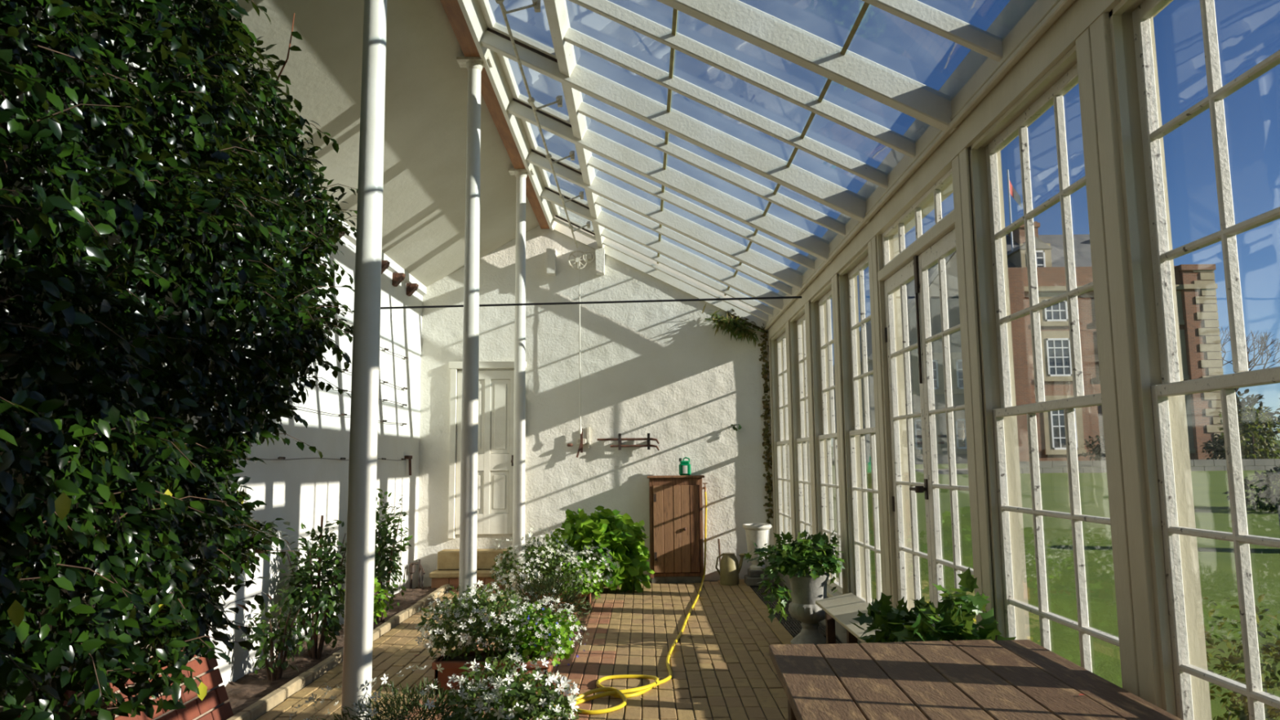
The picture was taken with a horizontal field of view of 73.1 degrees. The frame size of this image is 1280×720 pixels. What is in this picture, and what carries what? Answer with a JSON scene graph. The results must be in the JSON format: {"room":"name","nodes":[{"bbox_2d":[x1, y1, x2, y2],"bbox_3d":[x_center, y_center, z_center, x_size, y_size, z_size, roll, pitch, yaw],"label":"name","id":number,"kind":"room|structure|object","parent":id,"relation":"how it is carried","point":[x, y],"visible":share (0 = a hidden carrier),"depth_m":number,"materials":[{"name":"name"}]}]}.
{"room":"greenhouse","nodes":[
{"label":"greenhouse","id":0,"kind":"room"},
{"bbox_2d":[0,9,422,686],"bbox_3d":[-3.050,0.175,5.079,0.359,4.100,12.900,-1,-7,0],"label":"wall","id":1,"kind":"structure","parent":0,"point":[292,491],"depth_m":7.90,"materials":[{"name":"white paint"}]},
{"bbox_2d":[6,311,407,406],"bbox_3d":[-2.862,-0.001,5.778,0.056,0.030,9.450,-1,-7,0],"label":"wire","id":2,"kind":"object","parent":1,"relation":"attached to","point":[344,390],"visible":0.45,"depth_m":9.41,"materials":[{"name":"metal"}]},
{"bbox_2d":[13,185,408,359],"bbox_3d":[-2.868,-0.567,5.845,0.056,0.030,9.450,-1,-7,0],"label":"wire","id":3,"kind":"object","parent":1,"relation":"attached to","point":[118,231],"visible":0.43,"depth_m":8.37,"materials":[{"name":"metal"}]},
{"bbox_2d":[44,454,406,460],"bbox_3d":[-2.855,0.645,5.702,0.056,0.030,9.450,-1,-7,0],"label":"wire","id":4,"kind":"object","parent":1,"relation":"attached to","point":[279,457],"visible":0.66,"depth_m":7.42,"materials":[{"name":"metal"}]},
{"bbox_2d":[40,5,426,295],"bbox_3d":[-2.873,-1.636,5.241,0.050,0.130,12.400,-1,-7,0],"label":"trim","id":5,"kind":"structure","parent":1,"relation":"attached to","point":[393,267],"depth_m":9.70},
{"bbox_2d":[160,314,407,389],"bbox_3d":[-2.864,-0.199,5.802,0.056,0.030,9.450,-1,-7,0],"label":"wire","id":6,"kind":"object","parent":1,"relation":"attached to","point":[347,370],"visible":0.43,"depth_m":9.38,"materials":[{"name":"metal"}]},
{"bbox_2d":[335,231,345,243],"bbox_3d":[-2.828,-1.169,8.055,0.150,0.140,0.120,-1,-7,0],"label":"bracket","id":7,"kind":"object","parent":1,"relation":"attached to","point":[340,236],"visible":0.19,"depth_m":8.08,"materials":[{"name":"metal"}]},
{"bbox_2d":[295,406,407,424],"bbox_3d":[-2.860,0.228,5.752,0.056,0.030,9.450,-1,-7,0],"label":"wire","id":8,"kind":"object","parent":1,"relation":"attached to","point":[295,406],"visible":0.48,"depth_m":8.21,"materials":[{"name":"metal"}]},
{"bbox_2d":[381,260,390,274],"bbox_3d":[-2.822,-1.007,9.436,0.150,0.140,0.120,-1,-7,0],"label":"bracket","id":9,"kind":"object","parent":1,"relation":"attached to","point":[384,264],"visible":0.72,"depth_m":9.40,"materials":[{"name":"metal"}]},
{"bbox_2d":[391,272,405,286],"bbox_3d":[-2.819,-0.933,10.061,0.150,0.140,0.120,-1,-7,0],"label":"bracket","id":10,"kind":"object","parent":1,"relation":"attached to","point":[397,277],"visible":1,"depth_m":10.01,"materials":[{"name":"metal"}]},
{"bbox_2d":[404,455,412,475],"bbox_3d":[-2.823,1.287,10.535,0.072,0.241,0.160,-1,-7,0],"label":"wall hook","id":11,"kind":"object","parent":1,"relation":"attached to","point":[410,457],"visible":0.96,"depth_m":10.52,"materials":[{"name":"metal"}]},
{"bbox_2d":[405,283,418,296],"bbox_3d":[-2.816,-0.865,10.647,0.150,0.140,0.120,-1,-7,0],"label":"bracket","id":12,"kind":"object","parent":1,"relation":"attached to","point":[411,288],"visible":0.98,"depth_m":10.60,"materials":[{"name":"wood"}]},
{"bbox_2d":[380,296,801,309],"bbox_3d":[-0.635,-0.573,8.689,4.520,0.092,0.022,-1,-7,0],"label":"rod","id":13,"kind":"object","parent":1,"relation":"attached to","point":[779,297],"visible":1,"depth_m":8.68,"materials":[{"name":"black metal"}]},
{"bbox_2d":[94,0,539,287],"bbox_3d":[-2.269,-2.168,5.300,1.870,1.070,12.600,-1,-7,0],"label":"ceiling","id":14,"kind":"structure","parent":0,"point":[425,141],"depth_m":7.04,"materials":[{"name":"paint"}]},
{"bbox_2d":[223,578,841,719],"bbox_3d":[-0.510,2.198,4.829,4.900,0.373,12.900,-1,-7,0],"label":"floor","id":15,"kind":"structure","parent":0,"point":[731,674],"depth_m":6.57,"materials":[{"name":"stone"}]},
{"bbox_2d":[0,635,233,719],"bbox_3d":[-2.647,1.662,2.984,0.411,0.528,4.460,-1,-7,0],"label":"brick planter","id":16,"kind":"object","parent":15,"relation":"on","point":[212,707],"visible":0.37,"depth_m":4.90,"materials":[{"name":"red brick"}]},
{"bbox_2d":[0,0,357,719],"bbox_3d":[-2.161,-0.110,3.829,1.402,4.214,5.316,-1,-7,0],"label":"tree","id":17,"kind":"object","parent":15,"relation":"on","point":[162,475],"visible":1,"depth_m":3.37,"materials":[{"name":"green plant"}]},
{"bbox_2d":[240,586,311,681],"bbox_3d":[-2.575,1.944,6.105,0.426,0.662,0.461,-4,-7,25],"label":"herb","id":18,"kind":"object","parent":15,"relation":"on","point":[276,673],"visible":0.97,"depth_m":6.08,"materials":[{"name":"green plant"}]},
{"bbox_2d":[278,515,346,659],"bbox_3d":[-2.518,1.800,6.852,0.605,1.120,0.799,-1,-7,0],"label":"shrub","id":19,"kind":"object","parent":15,"relation":"on","point":[316,598],"visible":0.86,"depth_m":6.74,"materials":[{"name":"green plant"}]},
{"bbox_2d":[341,0,386,719],"bbox_3d":[-1.264,-0.311,4.010,0.250,4.580,0.190,-1,-7,0],"label":"pole","id":20,"kind":"object","parent":15,"relation":"on","point":[357,676],"visible":1,"depth_m":3.92,"materials":[{"name":"metal"}]},
{"bbox_2d":[440,0,549,228],"bbox_3d":[-1.278,-2.572,5.333,0.130,0.220,12.380,-1,-7,0],"label":"beam","id":21,"kind":"structure","parent":20,"relation":"on","point":[452,9],"depth_m":7.41,"materials":[{"name":"paint"}]},
{"bbox_2d":[341,576,392,624],"bbox_3d":[-2.487,2.182,7.739,0.440,0.568,0.428,-3,-7,23],"label":"herb","id":22,"kind":"object","parent":15,"relation":"on","point":[377,587],"visible":0.12,"depth_m":7.75,"materials":[{"name":"green plant"}]},
{"bbox_2d":[373,488,413,622],"bbox_3d":[-2.516,1.898,8.397,0.547,1.285,0.592,-1,-7,0],"label":"shrub","id":23,"kind":"object","parent":15,"relation":"on","point":[381,561],"visible":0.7,"depth_m":8.35,"materials":[{"name":"green plant"}]},
{"bbox_2d":[408,559,425,589],"bbox_3d":[-2.683,2.579,10.400,0.078,0.360,0.312,6,-9,-44],"label":"scraper","id":24,"kind":"object","parent":15,"relation":"on","point":[412,565],"visible":0.88,"depth_m":10.37,"materials":[{"name":"metal"}]},
{"bbox_2d":[289,652,582,719],"bbox_3d":[-0.883,1.625,3.729,1.281,0.661,0.744,1,-7,-11],"label":"flowering plant","id":25,"kind":"object","parent":15,"relation":"on","point":[523,691],"visible":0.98,"depth_m":3.73,"materials":[{"name":"plant"}]},
{"bbox_2d":[429,548,512,588],"bbox_3d":[-1.985,2.573,10.667,1.100,0.420,0.570,-1,-7,0],"label":"stone steps","id":26,"kind":"structure","parent":15,"relation":"on","point":[448,560],"depth_m":10.62,"materials":[{"name":"beige stone"}]},
{"bbox_2d":[456,56,492,650],"bbox_3d":[-1.252,-0.031,6.393,0.250,4.580,0.190,-1,-7,0],"label":"pole","id":27,"kind":"object","parent":15,"relation":"on","point":[474,65],"visible":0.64,"depth_m":6.36,"materials":[{"name":"metal"}]},
{"bbox_2d":[414,568,594,693],"bbox_3d":[-0.961,1.903,6.259,1.259,0.701,1.365,-1,-7,0],"label":"flowering plant","id":28,"kind":"object","parent":15,"relation":"on","point":[514,635],"visible":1,"depth_m":5.85,"materials":[{"name":"plant"}]},
{"bbox_2d":[508,168,533,611],"bbox_3d":[-1.240,0.265,8.916,0.250,4.580,0.190,-1,-7,0],"label":"pole","id":29,"kind":"object","parent":15,"relation":"on","point":[519,407],"visible":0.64,"depth_m":8.88,"materials":[{"name":"paint"}]},
{"bbox_2d":[489,528,619,611],"bbox_3d":[-0.880,2.136,8.870,1.331,0.847,0.927,0,-7,-8],"label":"flowering plant","id":30,"kind":"object","parent":15,"relation":"on","point":[588,575],"visible":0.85,"depth_m":8.69,"materials":[{"name":"plant"}]},
{"bbox_2d":[539,505,654,592],"bbox_3d":[-0.579,2.283,10.246,1.365,1.119,1.169,2,-7,-22],"label":"leafy bush","id":31,"kind":"object","parent":15,"relation":"on","point":[625,542],"visible":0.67,"depth_m":9.97,"materials":[{"name":"green plant"}]},
{"bbox_2d":[540,492,706,714],"bbox_3d":[0.377,1.886,7.980,0.696,1.112,5.882,-2,-7,15],"label":"garden hose","id":32,"kind":"object","parent":15,"relation":"on","point":[611,691],"visible":0.92,"depth_m":5.64,"materials":[{"name":"yellow rubber"}]},
{"bbox_2d":[647,475,704,583],"bbox_3d":[0.456,2.119,10.866,0.720,1.320,0.277,-1,-7,0],"label":"cabinet","id":33,"kind":"object","parent":15,"relation":"on","point":[675,501],"visible":0.95,"depth_m":10.77,"materials":[{"name":"brown wood"}]},
{"bbox_2d":[679,457,690,475],"bbox_3d":[0.569,1.346,10.963,0.150,0.235,0.105,-1,-7,0],"label":"plastic bottle","id":34,"kind":"object","parent":33,"relation":"on","point":[684,466],"visible":0.99,"depth_m":10.91,"materials":[{"name":"plastic"}]},
{"bbox_2d":[717,538,720,565],"bbox_3d":[1.002,2.511,10.818,0.025,0.525,0.143,0,-7,-7],"label":"wooden stick","id":35,"kind":"object","parent":15,"relation":"on","point":[718,540],"visible":0.56,"depth_m":10.85,"materials":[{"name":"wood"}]},
{"bbox_2d":[715,552,745,585],"bbox_3d":[1.117,2.551,10.565,0.318,0.379,0.240,-7,-9,44],"label":"watering can","id":36,"kind":"object","parent":15,"relation":"on","point":[730,570],"visible":0.98,"depth_m":10.51,"materials":[{"name":"metal"}]},
{"bbox_2d":[742,523,773,586],"bbox_3d":[1.443,2.376,10.568,0.360,0.720,0.360,-1,-7,0],"label":"urn","id":37,"kind":"object","parent":15,"relation":"on","point":[757,533],"visible":0.77,"depth_m":10.46,"materials":[{"name":"stone"}]},
{"bbox_2d":[742,528,845,645],"bbox_3d":[1.252,1.860,7.086,0.851,0.936,0.812,-1,-7,0],"label":"potted plant","id":38,"kind":"object","parent":15,"relation":"on","point":[807,586],"visible":0.96,"depth_m":6.98,"materials":[{"name":"plant"}]},
{"bbox_2d":[786,570,830,645],"bbox_3d":[1.392,2.045,7.103,0.350,0.570,0.350,-1,-7,0],"label":"urn","id":39,"kind":"object","parent":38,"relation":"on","point":[805,591],"depth_m":6.99,"materials":[{"name":"white stone"}]},
{"bbox_2d":[815,592,905,644],"bbox_3d":[1.517,1.977,5.953,0.294,0.493,1.600,-1,-7,0],"label":"bench","id":40,"kind":"object","parent":15,"relation":"on","point":[843,608],"visible":0.46,"depth_m":6.26,"materials":[{"name":"beige paint"}]},
{"bbox_2d":[850,592,934,644],"bbox_3d":[1.321,1.582,4.247,0.622,0.863,0.467,-1,-7,0],"label":"ivy","id":41,"kind":"object","parent":15,"relation":"on","point":[890,620],"visible":0.3,"depth_m":4.28,"materials":[{"name":"plant"}]},
{"bbox_2d":[892,567,1016,642],"bbox_3d":[1.407,1.454,3.839,0.502,1.021,0.422,-1,-7,0],"label":"leafy plant","id":42,"kind":"object","parent":15,"relation":"on","point":[954,622],"visible":0.33,"depth_m":3.89,"materials":[{"name":"plant"}]},
{"bbox_2d":[768,639,1182,719],"bbox_3d":[1.028,1.425,2.585,1.195,0.753,1.978,-1,-7,0],"label":"table","id":43,"kind":"object","parent":15,"relation":"on","point":[958,679],"visible":1,"depth_m":2.88,"materials":[{"name":"brown wood"}]},
{"bbox_2d":[417,205,789,586],"bbox_3d":[-0.505,0.390,11.406,5.100,5.100,0.358,-1,-7,0],"label":"wall","id":44,"kind":"structure","parent":0,"point":[660,370],"depth_m":11.22,"materials":[{"name":"white paint"}]},
{"bbox_2d":[448,361,526,538],"bbox_3d":[-1.968,1.146,11.117,1.000,2.260,0.130,-1,-7,0],"label":"door","id":45,"kind":"structure","parent":44,"relation":"in","point":[495,388],"depth_m":11.11,"materials":[{"name":"paint"}]},
{"bbox_2d":[546,248,556,275],"bbox_3d":[-1.163,-1.285,11.368,0.120,0.330,0.190,-1,-7,0],"label":"corbel","id":46,"kind":"object","parent":44,"relation":"attached to","point":[551,253],"visible":1,"depth_m":11.28,"materials":[{"name":"white paint"}]},
{"bbox_2d":[567,426,589,457],"bbox_3d":[-0.794,1.060,11.111,0.290,0.394,0.110,-1,-7,0],"label":"handle","id":47,"kind":"object","parent":44,"relation":"attached to","point":[581,441],"visible":1,"depth_m":11.10,"materials":[{"name":"metal"}]},
{"bbox_2d":[595,248,604,275],"bbox_3d":[-0.523,-1.291,11.366,0.120,0.330,0.190,-1,-7,0],"label":"corbel","id":48,"kind":"object","parent":44,"relation":"attached to","point":[599,252],"visible":1,"depth_m":11.28,"materials":[{"name":"white paint"}]},
{"bbox_2d":[596,433,659,450],"bbox_3d":[-0.150,1.058,11.103,0.799,0.225,0.140,-1,-7,0],"label":"rack","id":49,"kind":"object","parent":44,"relation":"attached to","point":[648,438],"visible":1,"depth_m":11.05,"materials":[{"name":"brown metal"}]},
{"bbox_2d":[730,424,742,432],"bbox_3d":[1.234,0.877,11.092,0.134,0.109,0.073,-3,-7,23],"label":"weed","id":50,"kind":"object","parent":44,"relation":"attached to","point":[740,427],"visible":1,"depth_m":11.09,"materials":[{"name":"green plant"}]},
{"bbox_2d":[702,304,773,525],"bbox_3d":[1.272,0.707,11.077,0.909,2.906,0.267,-1,-7,0],"label":"climbing plant","id":51,"kind":"object","parent":44,"relation":"attached to","point":[732,326],"visible":1,"depth_m":11.19,"materials":[{"name":"green plant"}]},
{"bbox_2d":[457,0,1075,328],"bbox_3d":[0.251,-1.855,5.245,2.930,1.538,12.388,-1,-7,0],"label":"roof","id":52,"kind":"structure","parent":0,"point":[835,63],"depth_m":6.28,"materials":[{"name":"paint"}]},
{"bbox_2d":[477,0,557,62],"bbox_3d":[-0.829,-2.410,5.502,0.588,0.327,1.648,-1,-7,0],"label":"vent","id":53,"kind":"object","parent":52,"relation":"attached to","point":[495,35],"depth_m":6.30,"materials":[{"name":"wood"}]},
{"bbox_2d":[497,53,571,127],"bbox_3d":[-0.822,-2.237,6.972,0.588,0.327,1.156,-1,-7,0],"label":"vent","id":54,"kind":"object","parent":52,"relation":"attached to","point":[518,104],"depth_m":7.49,"materials":[{"name":"wood"}]},
{"bbox_2d":[495,0,595,270],"bbox_3d":[-0.798,-2.095,5.335,0.354,0.428,12.300,-1,-7,0],"label":"shaft","id":55,"kind":"object","parent":52,"relation":"attached to","point":[536,3],"visible":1,"depth_m":7.34,"materials":[{"name":"white metal"}]},
{"bbox_2d":[578,262,582,433],"bbox_3d":[-0.772,-0.170,11.160,0.037,2.240,0.037,2,-7,-22],"label":"pull cord","id":56,"kind":"object","parent":55,"relation":"hanging from","point":[580,428],"visible":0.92,"depth_m":11.16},
{"bbox_2d":[520,118,582,174],"bbox_3d":[-0.816,-2.092,8.205,0.588,0.327,1.172,-1,-7,0],"label":"vent","id":57,"kind":"object","parent":52,"relation":"attached to","point":[535,154],"depth_m":8.74,"materials":[{"name":"wood"}]},
{"bbox_2d":[537,166,589,209],"bbox_3d":[-0.810,-1.948,9.427,0.588,0.327,1.133,-1,-7,0],"label":"vent","id":58,"kind":"object","parent":52,"relation":"attached to","point":[549,192],"depth_m":9.96,"materials":[{"name":"wood"}]},
{"bbox_2d":[550,201,595,235],"bbox_3d":[-0.805,-1.811,10.596,0.588,0.327,1.065,-1,-7,0],"label":"vent","id":59,"kind":"object","parent":52,"relation":"attached to","point":[555,215],"depth_m":11.08,"materials":[{"name":"wood"}]},
{"bbox_2d":[764,0,1212,719],"bbox_3d":[1.776,0.492,5.023,0.335,3.760,12.510,-1,-7,0],"label":"wall","id":60,"kind":"structure","parent":0,"point":[1035,35],"depth_m":3.84,"materials":[{"name":"beige paint"}]},
{"bbox_2d":[770,325,791,547],"bbox_3d":[1.766,0.993,10.421,0.117,2.733,1.273,-1,-7,0],"label":"window","id":61,"kind":"structure","parent":60,"relation":"in","point":[778,478],"depth_m":10.92,"materials":[{"name":"beige paint"}]},
{"bbox_2d":[790,306,812,570],"bbox_3d":[1.760,0.836,9.088,0.117,2.733,1.011,-1,-7,0],"label":"window","id":62,"kind":"structure","parent":60,"relation":"in","point":[797,442],"depth_m":9.49,"materials":[{"name":"beige paint"}]},
{"bbox_2d":[810,281,842,594],"bbox_3d":[1.754,0.692,7.866,0.117,2.733,1.050,-1,-7,0],"label":"window","id":63,"kind":"structure","parent":60,"relation":"in","point":[819,439],"depth_m":8.25,"materials":[{"name":"beige paint"}]},
{"bbox_2d":[838,245,881,611],"bbox_3d":[1.748,0.547,6.632,0.117,2.733,1.034,-1,-7,0],"label":"window","id":64,"kind":"structure","parent":60,"relation":"in","point":[850,446],"depth_m":6.97,"materials":[{"name":"beige paint"}]},
{"bbox_2d":[876,168,977,624],"bbox_3d":[1.725,0.373,5.162,0.195,2.730,1.526,-1,-7,0],"label":"door","id":65,"kind":"structure","parent":60,"relation":"in","point":[898,265],"depth_m":5.41,"materials":[{"name":"beige paint"}]},
{"bbox_2d":[969,44,1119,672],"bbox_3d":[1.734,0.197,3.652,0.117,2.733,1.116,-1,-7,0],"label":"window","id":66,"kind":"structure","parent":60,"relation":"in","point":[1005,602],"depth_m":3.85,"materials":[{"name":"beige paint"}]},
{"bbox_2d":[1108,0,1279,719],"bbox_3d":[1.728,0.047,2.377,0.117,2.733,1.050,-1,-7,0],"label":"window","id":67,"kind":"structure","parent":60,"relation":"in","point":[1175,668],"depth_m":2.79,"materials":[{"name":"beige paint"}]},
{"label":"outside","id":68,"kind":"structure","parent":0,"visible":0},
{"bbox_2d":[807,440,1279,719],"bbox_3d":[62.112,3.229,34.562,120.000,3.698,150.000,-1,-7,0],"label":"lawn","id":69,"kind":"structure","parent":68,"point":[1216,557],"depth_m":11.39,"materials":[{"name":"green plant"}]},
{"bbox_2d":[832,250,967,463],"bbox_3d":[15.719,0.408,52.335,6.850,13.300,11.800,-1,-7,0],"label":"building","id":70,"kind":"structure","parent":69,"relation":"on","point":[953,314],"depth_m":46.79,"materials":[{"name":"brick"}]},
{"bbox_2d":[1005,169,1224,461],"bbox_3d":[24.668,-1.914,51.760,11.200,17.400,13.400,-1,-7,0],"label":"brick house","id":71,"kind":"structure","parent":69,"relation":"on","point":[1196,286],"depth_m":45.12,"materials":[{"name":"brick"}]},
{"bbox_2d":[1019,458,1279,473],"bbox_3d":[37.360,4.213,34.364,48.380,0.800,0.400,-1,-7,0],"label":"wall","id":72,"kind":"structure","parent":69,"relation":"on","point":[1045,467],"depth_m":34.25,"materials":[{"name":"grey stone"}]},
{"bbox_2d":[1202,594,1279,719],"bbox_3d":[3.152,1.562,3.503,1.337,1.208,2.582,-2,-7,11],"label":"hedge","id":73,"kind":"object","parent":69,"relation":"on","point":[1234,659],"visible":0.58,"depth_m":4.17,"materials":[{"name":"green plant"}]},
{"bbox_2d":[1219,325,1279,392],"bbox_3d":[40.199,1.989,57.644,8.108,8.539,5.480,5,-9,-40],"label":"bare tree","id":74,"kind":"object","parent":69,"relation":"on","point":[1263,339],"visible":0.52,"depth_m":58.17,"materials":[{"name":"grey plant"}]},
{"bbox_2d":[1222,464,1279,512],"bbox_3d":[13.431,2.705,17.817,2.342,1.174,2.168,-5,-8,36],"label":"shrub","id":75,"kind":"object","parent":69,"relation":"on","point":[1271,476],"visible":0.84,"depth_m":17.78,"materials":[{"name":"green plant"}]},
{"bbox_2d":[1235,388,1279,450],"bbox_3d":[36.900,4.102,53.832,5.550,4.410,4.917,-1,-7,0],"label":"evergreen tree","id":76,"kind":"object","parent":69,"relation":"on","point":[1253,400],"visible":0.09,"depth_m":52.48,"materials":[{"name":"green plant"}]},
{"bbox_2d":[1273,398,1279,429],"bbox_3d":[42.070,3.704,52.750,5.379,4.568,5.681,-4,-7,24],"label":"evergreen tree","id":77,"kind":"object","parent":69,"relation":"on","point":[1277,412],"visible":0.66,"depth_m":54.25,"materials":[{"name":"green plant"}]},
{"bbox_2d":[1275,472,1279,527],"bbox_3d":[9.216,2.130,11.989,0.540,1.130,0.540,-1,-7,0],"label":"urn","id":78,"kind":"object","parent":69,"relation":"on","point":[1277,473],"visible":1,"depth_m":12.15,"materials":[{"name":"grey stone"}]},
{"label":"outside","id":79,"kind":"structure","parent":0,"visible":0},
{"bbox_2d":[915,468,968,474],"bbox_3d":[36.198,5.121,39.499,48.000,0.720,10.000,-1,-7,0],"label":"terrace","id":80,"kind":"object","parent":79,"point":[942,471],"visible":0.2,"depth_m":34.68,"materials":[{"name":"grey stone"}]},
{"bbox_2d":[1078,435,1106,460],"bbox_3d":[23.892,4.380,42.138,4.697,1.862,2.228,-1,-7,3],"label":"shrub","id":81,"kind":"object","parent":80,"relation":"on","point":[1102,448],"visible":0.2,"depth_m":42.15,"materials":[{"name":"green plant"}]},
{"bbox_2d":[1200,430,1279,459],"bbox_3d":[29.347,4.314,42.082,3.696,1.976,2.057,0,-7,-3],"label":"hedge","id":82,"kind":"object","parent":80,"relation":"on","point":[1218,451],"visible":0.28,"depth_m":42.01,"materials":[{"name":"green plant"}]},
{"bbox_2d":[1216,401,1279,466],"bbox_3d":[25.660,3.163,36.265,2.639,2.935,2.062,-1,-7,0],"label":"rose bush","id":83,"kind":"object","parent":80,"relation":"on","point":[1256,441],"visible":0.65,"depth_m":35.92,"materials":[{"name":"green plant"}]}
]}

